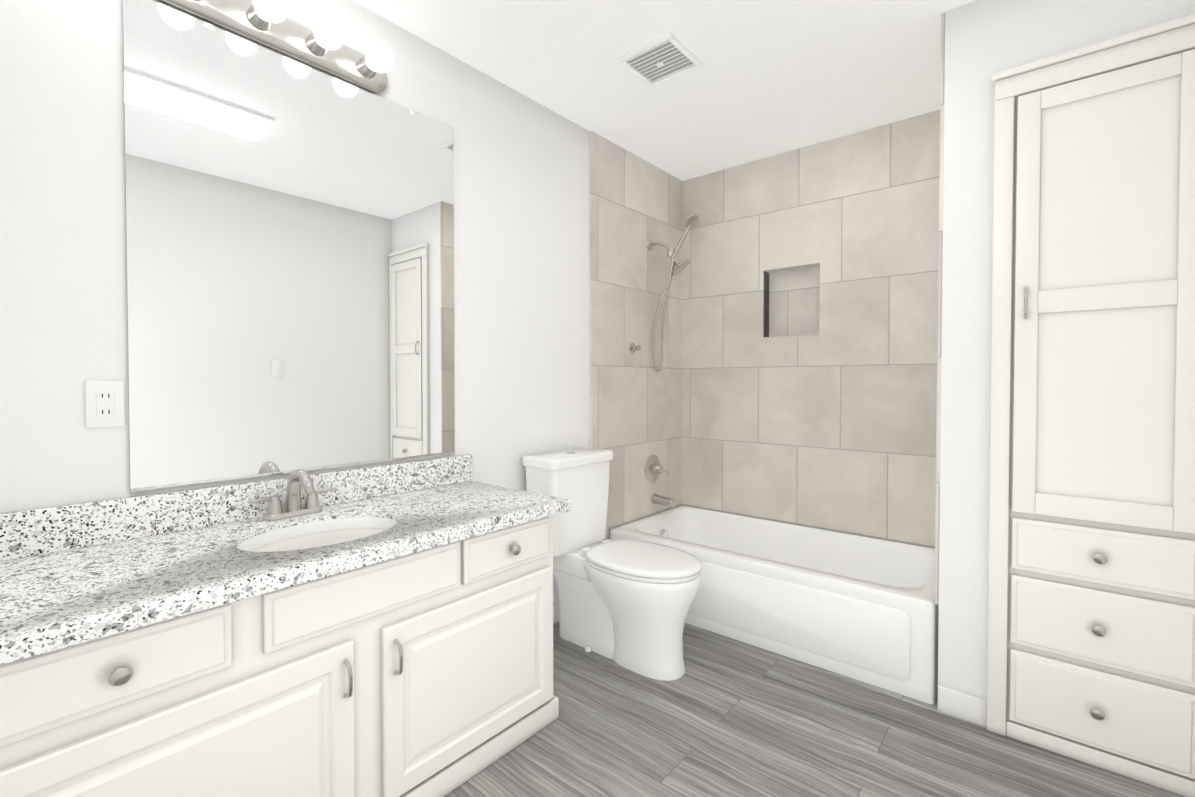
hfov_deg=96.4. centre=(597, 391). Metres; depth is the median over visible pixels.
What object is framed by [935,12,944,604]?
wall tile
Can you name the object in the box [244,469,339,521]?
faucet
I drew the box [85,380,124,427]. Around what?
electrical outlet
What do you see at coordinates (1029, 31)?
wall
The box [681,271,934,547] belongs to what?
wall
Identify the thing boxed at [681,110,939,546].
wall tile
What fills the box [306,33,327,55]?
socket
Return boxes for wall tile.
[590,131,681,528]
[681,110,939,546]
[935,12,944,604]
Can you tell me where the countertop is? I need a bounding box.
[0,481,569,657]
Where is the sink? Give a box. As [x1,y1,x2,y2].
[240,514,399,553]
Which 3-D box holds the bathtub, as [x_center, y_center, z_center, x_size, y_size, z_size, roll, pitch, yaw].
[0.870,0.928,2.674,1.492,0.370,0.756,1,1,40]
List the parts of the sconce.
bulb, bulb, bulb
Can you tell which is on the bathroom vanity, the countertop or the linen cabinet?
the countertop
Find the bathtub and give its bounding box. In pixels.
[610,505,938,703]
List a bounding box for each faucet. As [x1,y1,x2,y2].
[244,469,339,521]
[645,455,675,507]
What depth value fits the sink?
1.53 m
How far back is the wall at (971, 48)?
1.82 m
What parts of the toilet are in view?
tank, tank lid, bowl, seat lid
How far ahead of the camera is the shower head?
3.08 m
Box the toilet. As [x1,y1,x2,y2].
[522,448,701,680]
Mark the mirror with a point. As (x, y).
(290, 258)
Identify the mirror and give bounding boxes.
[123,0,454,492]
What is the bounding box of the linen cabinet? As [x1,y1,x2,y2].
[986,13,1194,796]
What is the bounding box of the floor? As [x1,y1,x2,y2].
[444,622,1184,796]
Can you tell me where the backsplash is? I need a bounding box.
[0,454,471,561]
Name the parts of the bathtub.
apron panel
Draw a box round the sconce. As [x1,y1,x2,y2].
[157,0,392,93]
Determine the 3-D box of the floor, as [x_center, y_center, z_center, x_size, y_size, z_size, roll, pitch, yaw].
[0.338,1.183,1.529,2.380,0.100,3.430,1,1,40]
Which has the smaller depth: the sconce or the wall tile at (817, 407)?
the sconce
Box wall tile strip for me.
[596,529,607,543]
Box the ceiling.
[352,0,975,180]
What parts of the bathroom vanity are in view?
drawer, knob, door, door, mould, drawer, knob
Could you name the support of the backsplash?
attached to the wall at (520, 276)
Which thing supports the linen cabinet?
on the floor
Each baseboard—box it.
[553,603,558,623]
[937,685,986,726]
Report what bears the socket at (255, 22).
attached to the sconce
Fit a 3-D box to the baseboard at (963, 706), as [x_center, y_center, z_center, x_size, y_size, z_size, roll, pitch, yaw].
[1.255,1.082,1.840,0.143,0.090,0.011,1,1,40]
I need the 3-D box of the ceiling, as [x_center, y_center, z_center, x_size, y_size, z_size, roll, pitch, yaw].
[0.338,-1.357,1.485,2.380,0.100,3.430,1,1,40]
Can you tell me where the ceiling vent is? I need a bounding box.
[616,32,702,87]
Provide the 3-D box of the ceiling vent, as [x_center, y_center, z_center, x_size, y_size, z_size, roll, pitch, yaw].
[0.249,-1.308,2.127,0.250,0.017,0.250,1,1,40]
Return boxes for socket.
[247,5,271,30]
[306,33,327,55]
[357,57,376,77]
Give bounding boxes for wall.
[0,0,680,604]
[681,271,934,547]
[938,0,998,699]
[998,0,1194,71]
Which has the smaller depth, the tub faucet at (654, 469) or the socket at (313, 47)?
the socket at (313, 47)
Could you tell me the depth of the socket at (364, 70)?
1.77 m
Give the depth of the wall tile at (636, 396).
3.02 m
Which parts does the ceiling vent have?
frame, frame, frame, frame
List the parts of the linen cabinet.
casing, door pull, knob, knob, knob, kick rail, drawer, drawer, drawer, door rail, door panel, door rail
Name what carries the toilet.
on the floor
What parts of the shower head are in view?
knob plate, arm, wand handle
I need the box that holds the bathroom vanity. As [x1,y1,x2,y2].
[0,506,569,796]
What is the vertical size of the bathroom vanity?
0.720 m
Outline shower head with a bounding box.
[629,214,698,371]
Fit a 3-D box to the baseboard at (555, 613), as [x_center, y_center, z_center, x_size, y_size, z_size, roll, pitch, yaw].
[-0.281,1.071,2.475,0.011,0.090,0.769,1,1,40]
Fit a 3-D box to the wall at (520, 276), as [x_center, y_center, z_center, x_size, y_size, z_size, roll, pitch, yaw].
[-0.536,-0.100,2.238,0.100,2.440,3.430,1,1,40]

